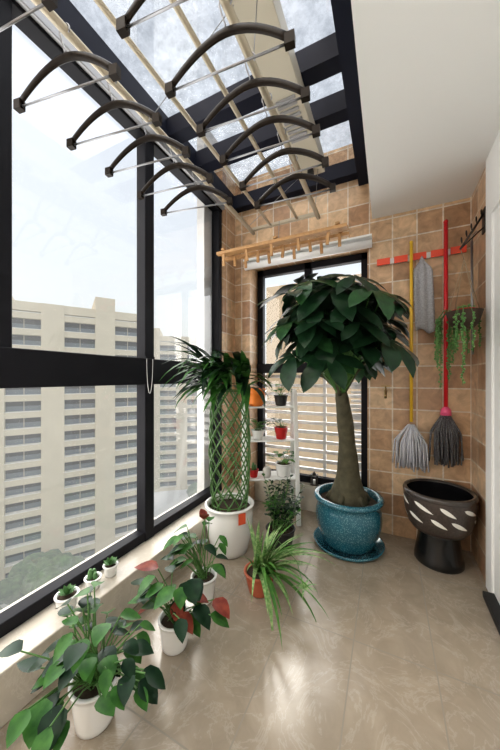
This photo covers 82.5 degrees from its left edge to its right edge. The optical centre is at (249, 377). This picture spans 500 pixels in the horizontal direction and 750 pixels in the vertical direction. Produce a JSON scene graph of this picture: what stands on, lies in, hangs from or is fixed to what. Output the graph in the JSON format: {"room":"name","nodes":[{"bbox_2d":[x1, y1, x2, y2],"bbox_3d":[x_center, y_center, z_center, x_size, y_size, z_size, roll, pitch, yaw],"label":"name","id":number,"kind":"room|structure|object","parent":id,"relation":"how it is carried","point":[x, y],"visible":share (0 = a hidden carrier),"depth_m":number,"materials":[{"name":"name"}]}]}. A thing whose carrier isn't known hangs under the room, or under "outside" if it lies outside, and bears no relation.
{"room":"enclosed balcony","nodes":[
{"label":"enclosed balcony","id":0,"kind":"room"},
{"bbox_2d":[0,0,224,637],"bbox_3d":[-1.323,-0.295,0.417,0.115,2.610,4.800,0,0,26],"label":"window","id":1,"kind":"structure","parent":0,"point":[19,367],"depth_m":1.53,"materials":[{"name":"black metal"}]},
{"bbox_2d":[0,482,248,728],"bbox_3d":[-1.255,1.105,0.518,0.330,0.190,5.040,0,0,26],"label":"sill","id":2,"kind":"structure","parent":1,"relation":"attached to","point":[37,633],"depth_m":1.32,"materials":[{"name":"white stone"}]},
{"bbox_2d":[54,583,79,611],"bbox_3d":[-0.802,0.963,1.248,0.097,0.093,0.097,0,0,26],"label":"pot","id":3,"kind":"object","parent":2,"relation":"on","point":[68,592],"visible":0.84,"depth_m":1.24,"materials":[{"name":"white ceramic"}]},
{"bbox_2d":[84,568,101,591],"bbox_3d":[-0.754,0.961,1.370,0.079,0.096,0.079,0,0,26],"label":"pot","id":4,"kind":"object","parent":2,"relation":"on","point":[93,575],"visible":0.77,"depth_m":1.36,"materials":[{"name":"white ceramic"}]},
{"bbox_2d":[102,556,118,577],"bbox_3d":[-0.715,0.968,1.462,0.076,0.083,0.076,0,0,26],"label":"pot","id":5,"kind":"object","parent":2,"relation":"on","point":[110,565],"visible":1,"depth_m":1.45,"materials":[{"name":"white ceramic"}]},
{"bbox_2d":[144,356,154,393],"bbox_3d":[-0.621,-0.018,1.761,0.016,0.230,0.070,0,0,26],"label":"blind cord","id":6,"kind":"object","parent":1,"relation":"attached to","point":[145,357],"visible":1,"depth_m":1.75,"materials":[{"name":"white plastic"}]},
{"bbox_2d":[54,0,368,212],"bbox_3d":[-0.730,-1.640,0.270,1.330,0.200,5.050,0,0,26],"label":"frame","id":7,"kind":"structure","parent":0,"point":[335,53],"depth_m":1.73,"materials":[{"name":"black metal"}]},
{"bbox_2d":[232,0,324,174],"bbox_3d":[0.218,-1.532,1.588,0.170,0.133,1.150,0,0,26],"label":"panel","id":8,"kind":"object","parent":7,"relation":"attached to","point":[279,63],"visible":0.71,"depth_m":1.39,"materials":[{"name":"beige"}]},
{"bbox_2d":[31,0,320,234],"bbox_3d":[-0.183,-1.348,1.316,0.578,0.308,2.110,0,0,26],"label":"poles","id":9,"kind":"object","parent":8,"relation":"hanging from","point":[228,9],"visible":0.89,"depth_m":1.19,"materials":[{"name":"beige"}]},
{"bbox_2d":[0,0,335,215],"bbox_3d":[-0.246,-1.107,1.191,0.990,0.249,1.168,0,0,26],"label":"hanger","id":10,"kind":"object","parent":9,"relation":"attached to","point":[123,25],"visible":0.94,"depth_m":1.11,"materials":[{"name":"black metal"}]},
{"bbox_2d":[197,131,230,492],"bbox_3d":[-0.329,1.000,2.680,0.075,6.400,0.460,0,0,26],"label":"column","id":11,"kind":"structure","parent":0,"point":[204,215],"depth_m":2.48,"materials":[{"name":"white paint"}]},
{"bbox_2d":[214,168,234,489],"bbox_3d":[-0.278,-0.445,2.711,0.180,2.910,0.240,0,0,26],"label":"pier","id":12,"kind":"object","parent":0,"point":[228,219],"depth_m":2.66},
{"bbox_2d":[0,500,499,749],"bbox_3d":[-0.297,1.250,0.166,2.120,0.100,5.240,0,0,26],"label":"floor","id":13,"kind":"structure","parent":0,"point":[406,656],"depth_m":1.19,"materials":[{"name":"tile"}]},
{"bbox_2d":[0,581,165,749],"bbox_3d":[-0.531,0.997,0.931,0.562,0.405,0.455,0,0,26],"label":"plant","id":14,"kind":"object","parent":13,"relation":"on","point":[91,677],"visible":1,"depth_m":0.90,"materials":[{"name":"green plant"}]},
{"bbox_2d":[127,560,229,655],"bbox_3d":[-0.363,1.027,1.236,0.545,0.346,0.268,0,0,26],"label":"plant","id":15,"kind":"object","parent":13,"relation":"on","point":[176,620],"visible":1,"depth_m":1.22,"materials":[{"name":"green plant"}]},
{"bbox_2d":[160,509,227,604],"bbox_3d":[-0.273,0.956,1.605,0.395,0.488,0.322,0,0,15],"label":"plant","id":16,"kind":"object","parent":13,"relation":"on","point":[208,574],"visible":0.85,"depth_m":1.53,"materials":[{"name":"green plant"}]},
{"bbox_2d":[160,336,271,558],"bbox_3d":[-0.204,0.477,1.888,0.508,1.446,0.741,0,0,26],"label":"bamboo plant","id":17,"kind":"object","parent":13,"relation":"on","point":[231,510],"visible":1,"depth_m":1.87,"materials":[{"name":"green plant"}]},
{"bbox_2d":[242,383,300,525],"bbox_3d":[0.193,0.621,2.435,0.519,1.161,0.347,0,0,-4],"label":"ladder shelf","id":18,"kind":"object","parent":13,"relation":"on","point":[284,467],"visible":0.83,"depth_m":2.40,"materials":[{"name":"white paint"}]},
{"bbox_2d":[250,463,258,477],"bbox_3d":[0.032,0.773,2.395,0.087,0.116,0.087,0,0,-4],"label":"pot","id":19,"kind":"object","parent":18,"relation":"on","point":[254,470],"depth_m":2.37,"materials":[{"name":"red ceramic"}]},
{"bbox_2d":[263,466,270,477],"bbox_3d":[0.142,0.785,2.393,0.072,0.090,0.071,0,0,-4],"label":"vase","id":20,"kind":"object","parent":18,"relation":"on","point":[267,470],"depth_m":2.37,"materials":[{"name":"grey ceramic"}]},
{"bbox_2d":[268,448,294,477],"bbox_3d":[0.287,0.726,2.401,0.296,0.209,0.265,0,0,-4],"label":"pot","id":21,"kind":"object","parent":18,"relation":"on","point":[284,467],"depth_m":2.39,"materials":[{"name":"white ceramic"}]},
{"bbox_2d":[262,473,304,552],"bbox_3d":[0.234,0.951,2.039,0.341,0.497,0.354,0,0,26],"label":"bushy plant","id":22,"kind":"object","parent":13,"relation":"on","point":[274,508],"visible":0.95,"depth_m":1.97,"materials":[{"name":"green plant"}]},
{"bbox_2d":[239,519,335,644],"bbox_3d":[0.157,0.986,1.497,0.545,0.563,0.603,0,0,26],"label":"spider plant","id":23,"kind":"object","parent":13,"relation":"on","point":[260,572],"visible":0.98,"depth_m":1.53,"materials":[{"name":"green plant"}]},
{"bbox_2d":[256,273,418,562],"bbox_3d":[0.576,0.255,1.823,0.860,1.889,1.045,0,0,26],"label":"plant","id":24,"kind":"object","parent":13,"relation":"on","point":[339,328],"visible":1,"depth_m":1.62,"materials":[{"name":"green plant"}]},
{"bbox_2d":[403,478,478,574],"bbox_3d":[1.240,0.965,1.875,0.416,0.470,0.416,0,0,26],"label":"sink","id":25,"kind":"object","parent":13,"relation":"on","point":[444,513],"visible":1,"depth_m":1.76,"materials":[{"name":"black ceramic"}]},
{"bbox_2d":[235,144,470,550],"bbox_3d":[0.767,-0.350,2.506,2.240,3.100,0.300,0,0,26],"label":"wall","id":26,"kind":"structure","parent":0,"point":[350,204],"depth_m":2.19,"materials":[{"name":"tile"}]},
{"bbox_2d":[216,221,349,267],"bbox_3d":[0.213,-1.044,2.141,1.000,0.292,0.160,0,0,26],"label":"peg rack","id":27,"kind":"object","parent":26,"relation":"attached to","point":[338,228],"visible":1,"depth_m":2.10,"materials":[{"name":"brown wood"}]},
{"bbox_2d":[243,233,371,270],"bbox_3d":[0.449,-1.056,2.444,1.100,0.087,0.082,0,0,26],"label":"roller blind","id":28,"kind":"object","parent":26,"relation":"attached to","point":[361,242],"visible":0.86,"depth_m":2.38,"materials":[{"name":"white fabric"}]},
{"bbox_2d":[257,252,366,486],"bbox_3d":[0.550,-0.050,2.661,1.035,2.040,0.070,0,0,26],"label":"window frame","id":29,"kind":"structure","parent":26,"relation":"in","point":[262,368],"depth_m":2.67,"materials":[{"name":"black metal"}]},
{"bbox_2d":[265,373,360,477],"bbox_3d":[0.597,0.445,2.757,1.135,1.010,0.045,0,0,26],"label":"shutter","id":30,"kind":"object","parent":26,"relation":"attached to","point":[355,385],"visible":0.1,"depth_m":2.73,"materials":[{"name":"white"}]},
{"bbox_2d":[310,471,317,485],"bbox_3d":[0.582,0.907,2.582,0.064,0.125,0.044,0,0,26],"label":"lantern","id":31,"kind":"object","parent":26,"relation":"in","point":[315,482],"visible":1,"depth_m":2.57,"materials":[{"name":"grey metal"}]},
{"bbox_2d":[381,385,389,397],"bbox_3d":[1.021,0.103,2.146,0.060,0.094,0.119,0,0,26],"label":"tap","id":32,"kind":"object","parent":26,"relation":"attached to","point":[385,390],"visible":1,"depth_m":2.12,"materials":[{"name":"gold metal"}]},
{"bbox_2d":[392,241,429,472],"bbox_3d":[1.172,-0.163,2.085,0.239,1.680,0.073,0,0,26],"label":"mop","id":33,"kind":"object","parent":26,"relation":"attached to","point":[413,452],"visible":1,"depth_m":2.07,"materials":[{"name":"grey fabric"}]},
{"bbox_2d":[377,245,466,265],"bbox_3d":[1.239,-0.890,2.090,0.562,0.048,0.030,0,0,26],"label":"rail","id":34,"kind":"object","parent":26,"relation":"attached to","point":[453,250],"depth_m":2.07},
{"bbox_2d":[413,256,434,332],"bbox_3d":[1.252,-0.602,2.053,0.143,0.566,0.018,0,0,26],"label":"cloth","id":35,"kind":"object","parent":34,"relation":"hanging from","point":[423,286],"visible":0.99,"depth_m":2.05,"materials":[{"name":"grey fabric"}]},
{"bbox_2d":[428,219,463,467],"bbox_3d":[1.367,-0.244,1.990,0.208,1.722,0.072,0,0,26],"label":"mop","id":36,"kind":"object","parent":34,"relation":"hanging from","point":[447,442],"depth_m":1.98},
{"bbox_2d":[351,0,499,218],"bbox_3d":[0.240,-1.575,-0.205,0.830,0.650,5.040,0,0,26],"label":"ceiling soffit","id":37,"kind":"structure","parent":0,"point":[429,70],"depth_m":1.27,"materials":[{"name":"white paint"}]},
{"bbox_2d":[471,130,499,603],"bbox_3d":[0.518,-0.350,-0.339,0.212,3.100,5.040,0,0,26],"label":"wall","id":38,"kind":"structure","parent":0,"point":[485,360],"depth_m":1.61,"materials":[{"name":"paint"}]},
{"bbox_2d":[459,206,485,249],"bbox_3d":[1.325,-0.883,1.701,0.143,0.233,0.060,0,0,15],"label":"hook","id":39,"kind":"object","parent":38,"relation":"attached to","point":[482,212],"visible":0.99,"depth_m":1.69,"materials":[{"name":"grey metal"}]},
{"bbox_2d":[434,250,483,387],"bbox_3d":[1.238,-0.345,1.696,0.242,0.828,0.305,0,0,37],"label":"hanging plant","id":40,"kind":"object","parent":39,"relation":"hanging from","point":[464,318],"visible":1,"depth_m":1.68,"materials":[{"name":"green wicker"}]},
{"bbox_2d":[470,231,476,354],"bbox_3d":[1.385,-0.520,1.759,0.018,0.743,0.117,0,0,26],"label":"chrome rod","id":41,"kind":"object","parent":39,"relation":"hanging from","point":[471,241],"visible":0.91,"depth_m":1.80,"materials":[{"name":"silver metal"}]},
{"bbox_2d":[483,591,499,634],"bbox_3d":[0.309,1.185,-0.499,0.050,0.030,4.570,0,0,26],"label":"trim","id":42,"kind":"structure","parent":38,"relation":"attached to","point":[491,601],"depth_m":1.46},
{"label":"outside","id":43,"kind":"structure","parent":0,"visible":0},
{"bbox_2d":[0,489,188,608],"bbox_3d":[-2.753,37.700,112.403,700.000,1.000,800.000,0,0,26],"label":"ground","id":44,"kind":"structure","parent":43,"point":[163,500],"depth_m":87.27,"materials":[{"name":"grey"}]},
{"bbox_2d":[0,296,136,580],"bbox_3d":[-45.914,10.450,55.938,34.954,53.500,44.774,0,0,26],"label":"tower","id":45,"kind":"structure","parent":44,"relation":"on","point":[68,455],"depth_m":55.16,"materials":[{"name":"grey concrete"}]},
{"bbox_2d":[0,482,196,609],"bbox_3d":[-77.302,31.845,74.711,179.945,7.786,79.400,0,0,26],"label":"trees","id":46,"kind":"object","parent":44,"relation":"on","point":[36,569],"visible":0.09,"depth_m":44.62,"materials":[{"name":"green plant"}]},
{"bbox_2d":[154,328,196,491],"bbox_3d":[-23.978,10.450,101.835,25.812,53.500,24.729,0,0,26],"label":"tower","id":47,"kind":"structure","parent":44,"relation":"on","point":[175,431],"depth_m":94.82,"materials":[{"name":"grey concrete"}]},
{"bbox_2d":[266,274,360,477],"bbox_3d":[5.335,17.400,9.083,7.500,39.600,7.000,0,0,26],"label":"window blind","id":48,"kind":"object","parent":44,"relation":"on","point":[273,307],"visible":0.12,"depth_m":7.14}
]}

